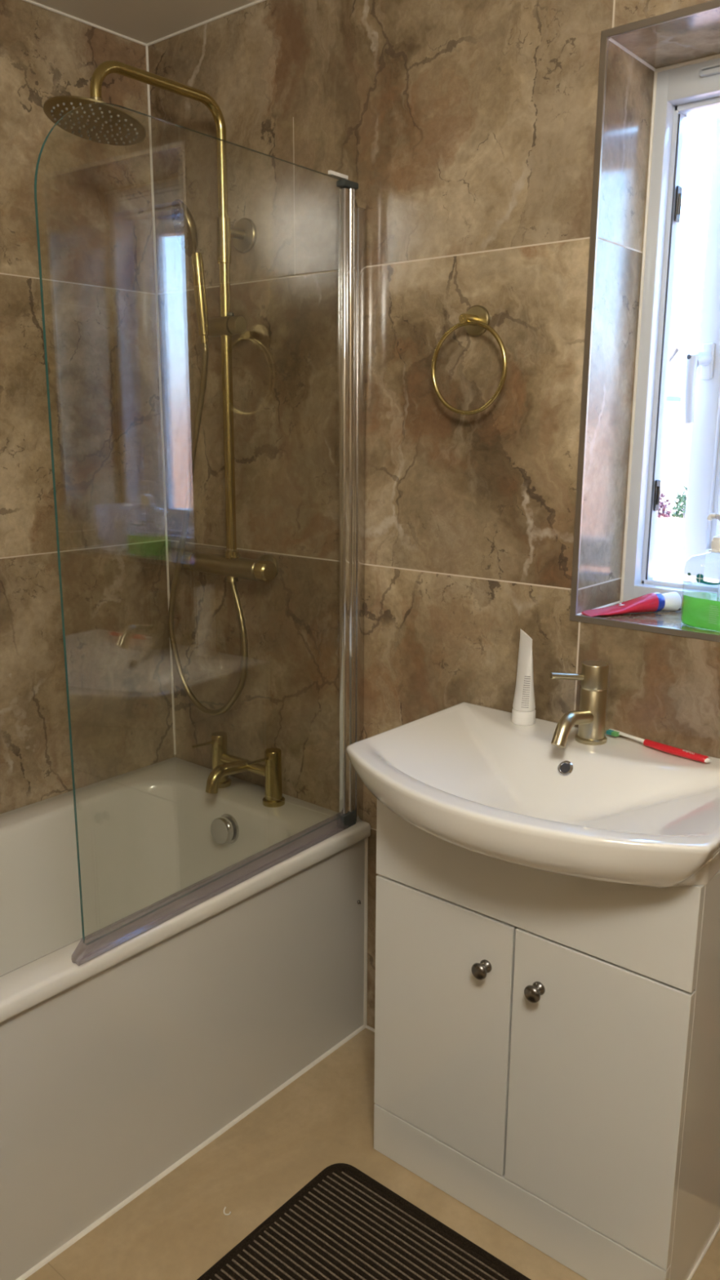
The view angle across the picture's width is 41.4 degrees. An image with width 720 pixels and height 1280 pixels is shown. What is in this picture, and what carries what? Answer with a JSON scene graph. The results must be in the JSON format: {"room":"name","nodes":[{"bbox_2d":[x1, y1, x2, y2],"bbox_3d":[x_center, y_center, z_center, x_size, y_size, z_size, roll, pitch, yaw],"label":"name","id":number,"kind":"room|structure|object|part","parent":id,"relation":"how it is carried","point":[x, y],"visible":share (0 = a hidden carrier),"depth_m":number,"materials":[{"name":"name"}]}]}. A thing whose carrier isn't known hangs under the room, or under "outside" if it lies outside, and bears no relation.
{"room":"bathroom","nodes":[
{"label":"bathroom","id":0,"kind":"room"},
{"bbox_2d":[0,0,175,813],"bbox_3d":[-1.373,-0.070,1.518,0.120,2.257,3.150,11,16,39],"label":"wall","id":1,"kind":"structure","parent":0,"point":[94,199],"depth_m":2.21,"materials":[{"name":"tile"}]},
{"bbox_2d":[145,45,176,754],"bbox_3d":[-0.496,-0.533,2.393,0.007,1.725,0.007,11,16,39],"label":"trim","id":2,"kind":"structure","parent":1,"relation":"attached to","point":[146,46],"depth_m":2.36,"materials":[{"name":"white plastic"}]},
{"bbox_2d":[31,0,257,44],"bbox_3d":[-0.393,-1.062,0.462,2.660,0.150,3.150,11,16,39],"label":"ceiling","id":3,"kind":"structure","parent":0,"point":[146,21],"depth_m":2.03,"materials":[{"name":"paint"}]},
{"bbox_2d":[25,1027,719,1279],"bbox_3d":[-0.404,1.272,0.985,2.660,0.120,3.150,11,16,39],"label":"floor","id":4,"kind":"structure","parent":0,"point":[178,1228],"depth_m":1.78,"materials":[{"name":"beige tile"}]},
{"bbox_2d":[0,757,370,1279],"bbox_3d":[-0.789,0.761,1.781,0.685,0.522,1.719,11,16,39],"label":"bathtub","id":5,"kind":"object","parent":4,"relation":"on","point":[122,1052],"visible":1,"depth_m":1.91,"materials":[{"name":"white plastic"}]},
{"bbox_2d":[15,1024,365,1279],"bbox_3d":[-0.539,1.064,1.634,0.012,0.012,1.718,11,16,39],"label":"trim","id":6,"kind":"structure","parent":5,"relation":"attached to","point":[133,1196],"depth_m":1.84,"materials":[{"name":"white plastic"}]},
{"bbox_2d":[34,102,366,945],"bbox_3d":[-0.234,-0.183,1.732,0.024,1.346,0.770,10,16,37],"label":"screen","id":7,"kind":"object","parent":5,"relation":"on","point":[352,219],"visible":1,"depth_m":1.95,"materials":[{"name":"clear glass"}]},
{"bbox_3d":[-0.027,-0.245,1.991,0.018,1.292,0.036,11,16,39],"label":"hinge post","id":8,"kind":"part","parent":7,"relation":"part of","materials":[{"name":"silver metal"}]},
{"bbox_2d":[192,731,284,807],"bbox_3d":[-0.309,0.318,2.271,0.240,0.132,0.155,11,16,39],"label":"tap","id":9,"kind":"object","parent":5,"relation":"on","point":[224,764],"visible":1,"depth_m":2.24,"materials":[{"name":"gold metal"}]},
{"bbox_3d":[-0.381,0.254,2.325,0.060,0.008,0.008,-10,16,-39],"label":"lever","id":10,"kind":"part","parent":9,"relation":"part of","materials":[{"name":"gold metal"}]},
{"bbox_3d":[-0.314,0.320,2.259,0.029,0.061,0.130,11,16,39],"label":"spout","id":11,"kind":"part","parent":9,"relation":"part of","materials":[{"name":"gold metal"}]},
{"bbox_3d":[-0.237,0.281,2.208,0.060,0.008,0.008,-10,16,-39],"label":"lever","id":12,"kind":"part","parent":9,"relation":"part of","materials":[{"name":"gold metal"}]},
{"bbox_2d":[196,1163,530,1279],"bbox_3d":[-0.099,1.113,1.402,0.520,0.010,0.800,11,16,39],"label":"bath mat","id":13,"kind":"object","parent":4,"relation":"on","point":[344,1224],"visible":1,"depth_m":1.66,"materials":[{"name":"black rubber"}]},
{"bbox_2d":[373,799,719,1279],"bbox_3d":[0.341,0.658,1.723,0.592,0.759,0.326,11,16,39],"label":"vanity cabinet","id":14,"kind":"object","parent":4,"relation":"on","point":[547,1045],"visible":0.96,"depth_m":1.58,"materials":[{"name":"white wood"}]},
{"bbox_3d":[0.146,0.691,1.730,0.292,0.482,0.018,11,16,39],"label":"door","id":15,"kind":"part","parent":14,"relation":"part of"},
{"bbox_3d":[0.206,0.559,1.619,0.029,0.029,0.030,11,16,39],"label":"knob","id":16,"kind":"part","parent":14,"relation":"part of","materials":[{"name":"grey metal"}]},
{"bbox_2d":[346,702,719,888],"bbox_3d":[0.300,0.260,1.580,0.646,0.110,0.460,11,16,39],"label":"washbasin","id":17,"kind":"object","parent":14,"relation":"in","point":[620,810],"visible":0.98,"depth_m":1.56,"materials":[{"name":"white ceramic"}]},
{"bbox_2d":[511,628,535,725],"bbox_3d":[0.309,0.070,1.780,0.044,0.176,0.044,11,16,39],"label":"tube","id":18,"kind":"object","parent":17,"relation":"on","point":[523,711],"visible":1,"depth_m":1.77,"materials":[{"name":"white plastic"}]},
{"bbox_2d":[549,660,608,748],"bbox_3d":[0.366,0.116,1.655,0.160,0.141,0.076,-11,17,-42],"label":"tap","id":19,"kind":"object","parent":17,"relation":"on","point":[590,719],"visible":1,"depth_m":1.66,"materials":[{"name":"gold metal"}]},
{"bbox_3d":[0.362,0.064,1.663,0.061,0.017,0.011,-2,13,-10],"label":"lever","id":20,"kind":"part","parent":19,"relation":"part of","materials":[{"name":"gold metal"}]},
{"bbox_3d":[0.368,0.147,1.638,0.024,0.056,0.132,11,16,39],"label":"spout","id":21,"kind":"part","parent":19,"relation":"part of","materials":[{"name":"gold metal"}]},
{"bbox_2d":[605,728,711,763],"bbox_3d":[0.512,0.181,1.646,0.022,0.013,0.200,-10,16,-38],"label":"toothbrush","id":22,"kind":"object","parent":17,"relation":"on","point":[664,748],"visible":1,"depth_m":1.62,"materials":[{"name":"red plastic"}]},
{"bbox_3d":[0.285,0.574,1.555,0.029,0.029,0.030,11,16,39],"label":"knob","id":23,"kind":"part","parent":14,"relation":"part of","materials":[{"name":"grey metal"}]},
{"bbox_3d":[0.375,0.733,1.544,0.295,0.482,0.018,11,16,39],"label":"door","id":24,"kind":"part","parent":14,"relation":"part of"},
{"bbox_2d":[147,0,719,1028],"bbox_3d":[0.521,-0.125,1.801,2.420,2.257,0.280,11,16,39],"label":"wall","id":25,"kind":"structure","parent":0,"point":[465,130],"depth_m":1.87,"materials":[{"name":"tile"}]},
{"bbox_2d":[22,0,265,46],"bbox_3d":[-0.397,-0.988,0.477,2.421,0.008,2.603,11,16,39],"label":"trim","id":26,"kind":"structure","parent":25,"relation":"attached to","point":[255,2],"depth_m":2.07,"materials":[{"name":"white plastic"}]},
{"bbox_2d":[43,60,279,582],"bbox_3d":[-0.418,-0.613,1.995,0.279,1.028,0.471,11,16,39],"label":"shower column","id":27,"kind":"structure","parent":25,"relation":"attached to","point":[102,123],"depth_m":2.06,"materials":[{"name":"gold metal"}]},
{"bbox_3d":[-0.395,-0.982,1.917,0.021,0.272,0.334,11,16,39],"label":"overhead arm","id":28,"kind":"part","parent":27,"relation":"part of","materials":[{"name":"gold metal"}]},
{"bbox_3d":[-0.405,-0.191,2.308,0.030,0.048,0.048,11,16,39],"label":"flow knob","id":29,"kind":"part","parent":27,"relation":"part of","materials":[{"name":"gold metal"}]},
{"bbox_2d":[168,199,248,715],"bbox_3d":[-0.386,-0.378,2.191,0.260,1.160,0.106,11,16,39],"label":"shower hose","id":30,"kind":"object","parent":27,"relation":"attached to","point":[184,224],"visible":1,"depth_m":2.19,"materials":[{"name":"gold metal"}]},
{"bbox_3d":[-0.348,-0.743,2.077,0.033,0.186,0.025,-3,13,-14],"label":"handle","id":31,"kind":"part","parent":30,"relation":"part of","materials":[{"name":"gold metal"}]},
{"bbox_3d":[-0.213,-0.155,2.153,0.030,0.048,0.048,11,16,39],"label":"temperature knob","id":32,"kind":"part","parent":27,"relation":"part of","materials":[{"name":"gold metal"}]},
{"bbox_2d":[363,837,368,1026],"bbox_3d":[0.013,0.679,2.223,0.009,0.500,0.009,4,13,17],"label":"trim","id":33,"kind":"structure","parent":25,"relation":"attached to","point":[366,860],"depth_m":2.22,"materials":[{"name":"white plastic"}]},
{"bbox_2d":[365,1025,374,1032],"bbox_3d":[0.115,0.942,2.195,0.260,0.009,0.009,11,16,39],"label":"trim","id":34,"kind":"structure","parent":25,"relation":"attached to","point":[372,1029],"depth_m":2.26,"materials":[{"name":"white plastic"}]},
{"bbox_2d":[431,305,506,415],"bbox_3d":[0.209,-0.517,1.762,0.165,0.198,0.049,11,16,39],"label":"towel ring","id":35,"kind":"object","parent":25,"relation":"attached to","point":[476,321],"visible":1,"depth_m":1.75,"materials":[{"name":"gold metal"}]},
{"bbox_3d":[0.200,-0.588,1.748,0.019,0.019,0.041,11,16,39],"label":"post","id":36,"kind":"part","parent":35,"relation":"part of","materials":[{"name":"gold metal"}]},
{"bbox_2d":[581,591,681,617],"bbox_3d":[0.503,-0.068,1.765,0.187,0.037,0.049,-3,13,-14],"label":"toothpaste tube","id":37,"kind":"object","parent":25,"relation":"on","point":[653,602],"visible":1,"depth_m":1.76,"materials":[{"name":"red plastic"}]},
{"bbox_2d":[569,0,719,642],"bbox_3d":[0.585,-0.472,1.484,0.514,0.969,0.006,11,16,39],"label":"trim","id":38,"kind":"structure","parent":25,"relation":"attached to","point":[712,5],"depth_m":1.61,"materials":[{"name":"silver metal"}]},
{"bbox_2d":[577,37,719,614],"bbox_3d":[0.651,-0.489,1.561,0.501,0.956,0.194,11,16,39],"label":"trim","id":39,"kind":"structure","parent":25,"relation":"attached to","point":[717,55],"depth_m":1.75,"materials":[{"name":"white plastic"}]},
{"bbox_2d":[622,57,719,613],"bbox_3d":[0.775,-0.521,1.707,0.493,0.948,0.234,11,16,39],"label":"window","id":40,"kind":"structure","parent":25,"relation":"in","point":[682,92],"depth_m":1.82,"materials":[{"name":"white plastic"}]},
{"bbox_3d":[0.656,-0.499,1.856,0.061,0.153,0.026,-7,15,-30],"label":"handle","id":41,"kind":"part","parent":40,"relation":"part of","materials":[{"name":"white plastic"}]},
{"bbox_3d":[0.801,-0.522,1.723,0.052,0.864,0.425,-8,15,-32],"label":"sash","id":42,"kind":"part","parent":40,"relation":"part of","materials":[{"name":"white plastic"}]},
{"bbox_2d":[699,62,719,77],"bbox_3d":[0.718,-0.943,1.515,0.355,0.016,0.012,11,16,39],"label":"vent","id":43,"kind":"object","parent":40,"relation":"attached to","point":[706,69],"depth_m":1.62,"materials":[{"name":"white plastic"}]},
{"bbox_2d":[680,513,719,632],"bbox_3d":[0.610,-0.117,1.618,0.074,0.196,0.121,-10,16,-38],"label":"soap dispenser","id":44,"kind":"object","parent":25,"relation":"on","point":[715,544],"visible":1,"depth_m":1.61,"materials":[{"name":"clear plastic"}]},
{"bbox_2d":[687,1222,719,1279],"bbox_3d":[0.576,1.069,1.632,0.006,0.006,0.294,11,16,39],"label":"trim","id":45,"kind":"structure","parent":25,"relation":"attached to","point":[715,1233],"depth_m":1.65,"materials":[{"name":"white plastic"}]},
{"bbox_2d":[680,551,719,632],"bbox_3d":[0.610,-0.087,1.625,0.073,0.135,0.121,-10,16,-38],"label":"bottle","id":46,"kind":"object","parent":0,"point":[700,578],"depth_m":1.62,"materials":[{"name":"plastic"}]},
{"label":"outside","id":47,"kind":"structure","parent":0,"visible":0},
{"bbox_2d":[653,515,719,582],"bbox_3d":[20.821,-5.309,43.538,100.000,0.100,89.400,11,16,39],"label":"ground","id":48,"kind":"structure","parent":47,"point":[669,533],"depth_m":33.37,"materials":[{"name":"white brick"}]},
{"bbox_2d":[657,490,671,518],"bbox_3d":[13.108,-6.089,42.873,1.859,1.663,1.824,11,16,39],"label":"shrub","id":49,"kind":"object","parent":48,"relation":"on","point":[662,505],"visible":0.23,"depth_m":42.57,"materials":[{"name":"purple plant"}]},
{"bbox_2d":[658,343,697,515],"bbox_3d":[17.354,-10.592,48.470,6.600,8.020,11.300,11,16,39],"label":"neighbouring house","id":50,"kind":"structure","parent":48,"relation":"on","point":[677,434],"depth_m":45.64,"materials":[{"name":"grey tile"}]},
{"bbox_2d":[671,485,687,521],"bbox_3d":[14.387,-5.960,41.881,1.403,1.851,1.405,11,16,39],"label":"shrub","id":51,"kind":"object","parent":48,"relation":"on","point":[681,498],"visible":0.42,"depth_m":41.76,"materials":[{"name":"green plant"}]}
]}

